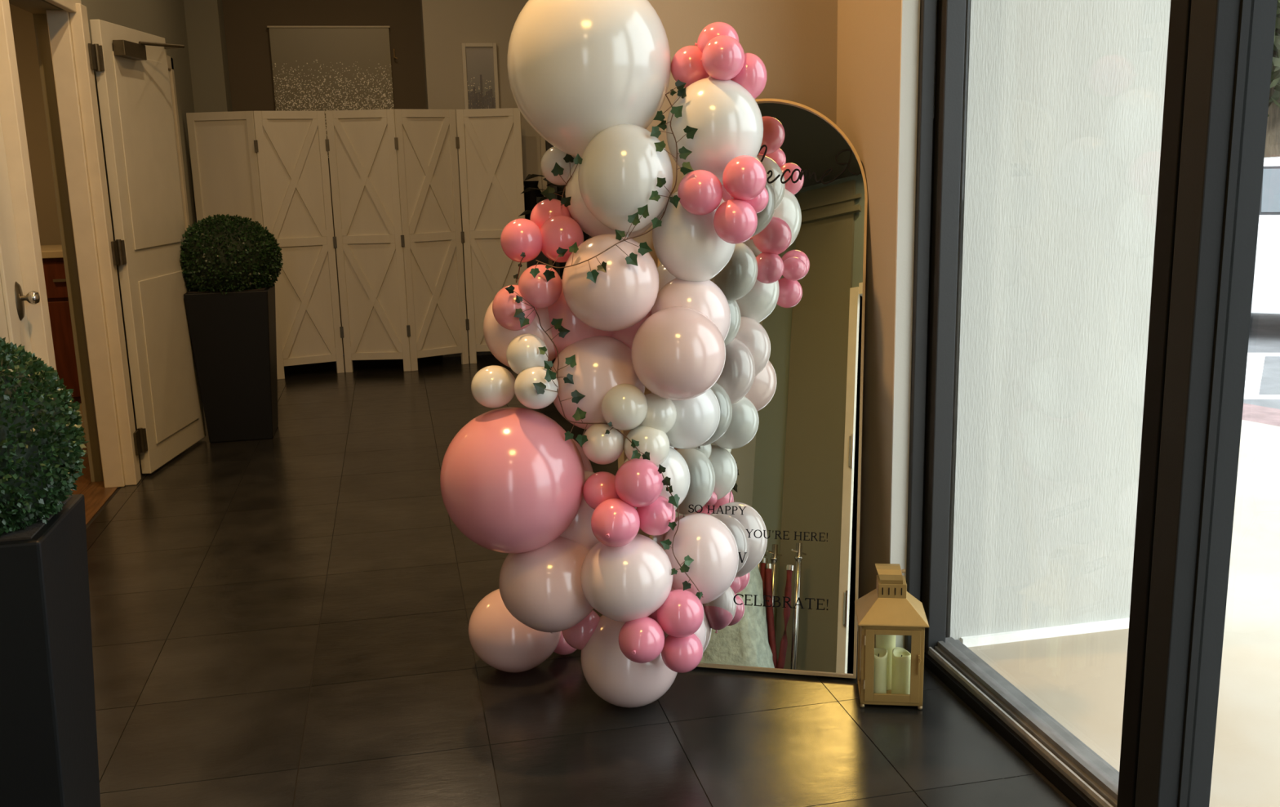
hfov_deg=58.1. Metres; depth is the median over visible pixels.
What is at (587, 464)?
balloon
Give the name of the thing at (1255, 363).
parking line
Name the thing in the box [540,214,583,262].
balloon
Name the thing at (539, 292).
balloon
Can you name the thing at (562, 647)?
balloon
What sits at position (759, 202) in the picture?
balloon
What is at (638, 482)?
balloon
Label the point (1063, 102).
wall
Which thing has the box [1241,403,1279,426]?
curb
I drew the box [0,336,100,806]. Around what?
potted topiary
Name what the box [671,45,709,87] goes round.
balloon
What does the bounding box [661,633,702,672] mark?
balloon
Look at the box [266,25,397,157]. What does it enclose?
canvas
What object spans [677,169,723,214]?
balloon
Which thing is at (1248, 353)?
parking line
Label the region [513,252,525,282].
ivy garland
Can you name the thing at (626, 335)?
balloon
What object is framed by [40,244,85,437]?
base cabinet
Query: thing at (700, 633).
balloon
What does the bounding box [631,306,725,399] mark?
balloon
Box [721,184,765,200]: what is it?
balloon
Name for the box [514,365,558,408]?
balloon
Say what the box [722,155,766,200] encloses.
balloon
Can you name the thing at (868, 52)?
wall
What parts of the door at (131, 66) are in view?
knob, panel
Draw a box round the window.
[904,0,1277,806]
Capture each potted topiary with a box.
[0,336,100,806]
[179,213,283,442]
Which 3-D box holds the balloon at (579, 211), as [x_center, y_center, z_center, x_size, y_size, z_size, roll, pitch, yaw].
[-0.064,-0.541,2.960,0.251,0.251,0.276,1,12,13]
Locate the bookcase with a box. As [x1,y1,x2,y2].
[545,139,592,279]
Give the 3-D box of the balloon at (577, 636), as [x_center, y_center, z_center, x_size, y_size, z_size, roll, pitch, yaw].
[-0.157,0.613,3.140,0.113,0.116,0.113,-1,12,3]
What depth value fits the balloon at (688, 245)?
2.82 m
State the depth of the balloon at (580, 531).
2.97 m
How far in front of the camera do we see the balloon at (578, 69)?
2.71 m
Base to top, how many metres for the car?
1.400 m
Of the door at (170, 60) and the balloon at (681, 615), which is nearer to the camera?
the balloon at (681, 615)
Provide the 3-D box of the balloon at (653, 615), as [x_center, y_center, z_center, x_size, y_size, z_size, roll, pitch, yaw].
[0.055,0.544,2.983,0.088,0.088,0.088,6,14,30]
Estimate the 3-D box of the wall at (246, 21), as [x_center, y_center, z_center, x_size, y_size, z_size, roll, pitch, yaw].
[-1.995,-2.200,9.083,3.050,3.600,0.100,-4,12,-12]
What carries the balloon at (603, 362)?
attached to the balloon at (511, 482)
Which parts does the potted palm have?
stem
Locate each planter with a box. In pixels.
[0,493,100,806]
[183,282,278,442]
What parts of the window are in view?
post, sill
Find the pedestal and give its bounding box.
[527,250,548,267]
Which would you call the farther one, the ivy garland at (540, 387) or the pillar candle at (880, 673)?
the pillar candle at (880, 673)
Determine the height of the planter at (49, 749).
0.800 m
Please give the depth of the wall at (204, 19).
8.40 m
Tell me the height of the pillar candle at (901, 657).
0.131 m
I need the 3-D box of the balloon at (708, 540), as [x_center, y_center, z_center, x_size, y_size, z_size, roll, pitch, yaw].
[0.158,0.416,3.050,0.206,0.252,0.206,3,13,22]
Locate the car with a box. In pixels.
[1251,155,1279,314]
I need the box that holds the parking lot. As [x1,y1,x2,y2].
[1243,312,1279,408]
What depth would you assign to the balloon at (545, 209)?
2.92 m
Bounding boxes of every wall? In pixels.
[8,0,196,481]
[8,3,61,244]
[222,0,426,354]
[617,0,837,537]
[836,0,901,647]
[945,0,1170,641]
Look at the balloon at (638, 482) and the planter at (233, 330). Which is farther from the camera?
the planter at (233, 330)
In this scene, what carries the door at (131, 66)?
in the wall at (166, 19)
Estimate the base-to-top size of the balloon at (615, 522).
0.120 m
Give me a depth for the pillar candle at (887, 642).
3.14 m
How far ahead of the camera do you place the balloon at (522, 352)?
2.80 m
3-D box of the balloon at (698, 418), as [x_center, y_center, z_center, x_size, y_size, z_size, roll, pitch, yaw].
[0.116,0.026,2.988,0.184,0.185,0.184,1,12,11]
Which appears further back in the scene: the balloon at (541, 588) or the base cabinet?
the base cabinet
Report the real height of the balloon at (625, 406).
0.116 m
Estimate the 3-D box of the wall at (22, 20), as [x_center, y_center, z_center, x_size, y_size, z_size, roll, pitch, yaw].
[-3.624,-1.309,4.992,1.900,3.600,4.800,-4,12,-12]
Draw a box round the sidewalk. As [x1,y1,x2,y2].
[968,419,1279,806]
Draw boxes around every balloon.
[440,406,585,553]
[468,588,561,672]
[471,364,515,408]
[483,300,555,367]
[492,284,537,330]
[498,536,593,633]
[500,217,542,262]
[506,0,671,157]
[506,333,548,373]
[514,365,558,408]
[518,264,562,307]
[529,198,572,228]
[540,146,575,185]
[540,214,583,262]
[547,279,613,358]
[551,335,644,429]
[553,631,576,654]
[560,470,599,549]
[561,609,599,649]
[562,233,658,331]
[564,163,652,238]
[572,438,593,471]
[577,123,672,236]
[580,533,672,622]
[580,614,677,707]
[582,422,624,464]
[582,471,619,509]
[591,497,639,546]
[600,383,648,430]
[611,309,651,349]
[614,457,663,506]
[618,616,664,662]
[623,425,670,466]
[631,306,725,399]
[635,495,675,535]
[639,392,676,433]
[648,610,657,621]
[650,277,730,340]
[652,191,735,281]
[656,588,703,637]
[657,263,675,292]
[657,446,689,508]
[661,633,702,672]
[662,513,738,603]
[664,619,706,647]
[666,76,763,184]
[666,388,719,448]
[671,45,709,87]
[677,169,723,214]
[694,22,738,52]
[700,35,744,79]
[713,198,757,244]
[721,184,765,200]
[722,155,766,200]
[731,53,767,98]
[731,187,768,213]
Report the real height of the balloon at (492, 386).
0.107 m
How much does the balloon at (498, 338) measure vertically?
0.222 m
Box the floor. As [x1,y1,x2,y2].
[71,354,1077,806]
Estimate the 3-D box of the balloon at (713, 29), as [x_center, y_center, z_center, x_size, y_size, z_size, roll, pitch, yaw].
[0.193,-0.886,2.830,0.099,0.097,0.100,-6,13,-21]
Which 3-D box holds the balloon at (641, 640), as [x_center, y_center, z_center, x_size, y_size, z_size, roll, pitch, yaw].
[0.004,0.592,2.892,0.116,0.116,0.116,-8,13,-29]
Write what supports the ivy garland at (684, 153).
hanging from the balloon at (578, 69)
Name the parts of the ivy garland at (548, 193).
stem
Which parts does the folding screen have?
rail, panel, rail, panel, rail, rail, rail, panel, rail, rail, rail, panel, rail, rail, rail, rail, rail, panel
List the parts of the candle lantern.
pane, handle, door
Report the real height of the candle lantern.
0.382 m
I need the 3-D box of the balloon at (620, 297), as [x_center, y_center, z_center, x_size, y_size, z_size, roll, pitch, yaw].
[-0.071,-0.297,2.826,0.237,0.237,0.250,0,12,7]
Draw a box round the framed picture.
[461,42,499,109]
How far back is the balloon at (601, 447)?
2.85 m
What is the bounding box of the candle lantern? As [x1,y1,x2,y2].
[854,563,928,709]
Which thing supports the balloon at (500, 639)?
on the floor
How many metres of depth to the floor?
3.31 m
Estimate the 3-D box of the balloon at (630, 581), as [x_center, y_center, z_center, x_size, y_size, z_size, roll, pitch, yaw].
[-0.034,0.446,2.922,0.235,0.236,0.235,-12,16,-42]
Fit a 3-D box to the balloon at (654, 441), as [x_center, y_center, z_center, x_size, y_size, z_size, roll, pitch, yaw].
[0.017,0.107,2.882,0.113,0.115,0.113,7,15,36]
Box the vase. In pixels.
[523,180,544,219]
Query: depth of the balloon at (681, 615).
2.89 m
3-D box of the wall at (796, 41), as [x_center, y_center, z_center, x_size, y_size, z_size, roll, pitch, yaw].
[0.345,-1.086,3.457,0.890,3.600,0.100,-4,12,-12]
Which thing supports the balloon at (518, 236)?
attached to the balloon at (562, 231)
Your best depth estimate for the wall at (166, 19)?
5.55 m
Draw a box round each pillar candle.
[873,648,887,693]
[875,634,895,690]
[891,646,911,693]
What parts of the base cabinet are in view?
drawer, handle, door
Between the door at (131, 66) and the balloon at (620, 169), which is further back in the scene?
the door at (131, 66)
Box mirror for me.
[649,97,867,678]
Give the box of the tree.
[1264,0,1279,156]
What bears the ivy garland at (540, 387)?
attached to the balloon at (579, 331)
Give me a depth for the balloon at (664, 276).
3.07 m
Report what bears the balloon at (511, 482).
on the balloon at (541, 588)
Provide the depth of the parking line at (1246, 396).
6.88 m
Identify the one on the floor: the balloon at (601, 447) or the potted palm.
the potted palm
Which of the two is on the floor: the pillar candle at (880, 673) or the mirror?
the mirror
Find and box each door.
[0,0,205,494]
[166,54,189,231]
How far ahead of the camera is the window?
2.29 m
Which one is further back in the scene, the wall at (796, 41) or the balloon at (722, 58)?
the wall at (796, 41)
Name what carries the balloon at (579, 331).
attached to the balloon at (603, 362)
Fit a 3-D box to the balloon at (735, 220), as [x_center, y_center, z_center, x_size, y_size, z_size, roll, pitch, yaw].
[0.228,-0.435,2.750,0.105,0.107,0.106,0,12,7]
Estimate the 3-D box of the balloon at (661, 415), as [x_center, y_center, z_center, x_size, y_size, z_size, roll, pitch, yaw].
[0.038,0.028,2.896,0.110,0.110,0.110,6,14,30]
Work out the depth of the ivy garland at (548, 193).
2.91 m
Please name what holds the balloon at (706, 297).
attached to the balloon at (678, 353)
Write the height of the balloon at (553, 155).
0.102 m
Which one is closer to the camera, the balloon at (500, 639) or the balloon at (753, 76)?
the balloon at (753, 76)
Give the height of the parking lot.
0.188 m
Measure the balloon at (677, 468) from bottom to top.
0.193 m
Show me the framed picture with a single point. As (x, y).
(479, 60)
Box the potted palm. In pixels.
[518,173,565,369]
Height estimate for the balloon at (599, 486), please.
0.099 m
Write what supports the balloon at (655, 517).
attached to the balloon at (630, 581)
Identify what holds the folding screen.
on the floor
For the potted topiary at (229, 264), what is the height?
1.235 m
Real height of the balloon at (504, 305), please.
0.114 m
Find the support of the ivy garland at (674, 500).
attached to the balloon at (638, 482)
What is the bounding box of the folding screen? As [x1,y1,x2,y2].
[186,107,527,379]
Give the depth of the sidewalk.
3.32 m
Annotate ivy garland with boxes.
[505,284,649,459]
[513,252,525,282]
[529,79,697,283]
[540,153,582,206]
[657,464,702,599]
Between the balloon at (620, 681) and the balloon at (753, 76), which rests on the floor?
the balloon at (620, 681)

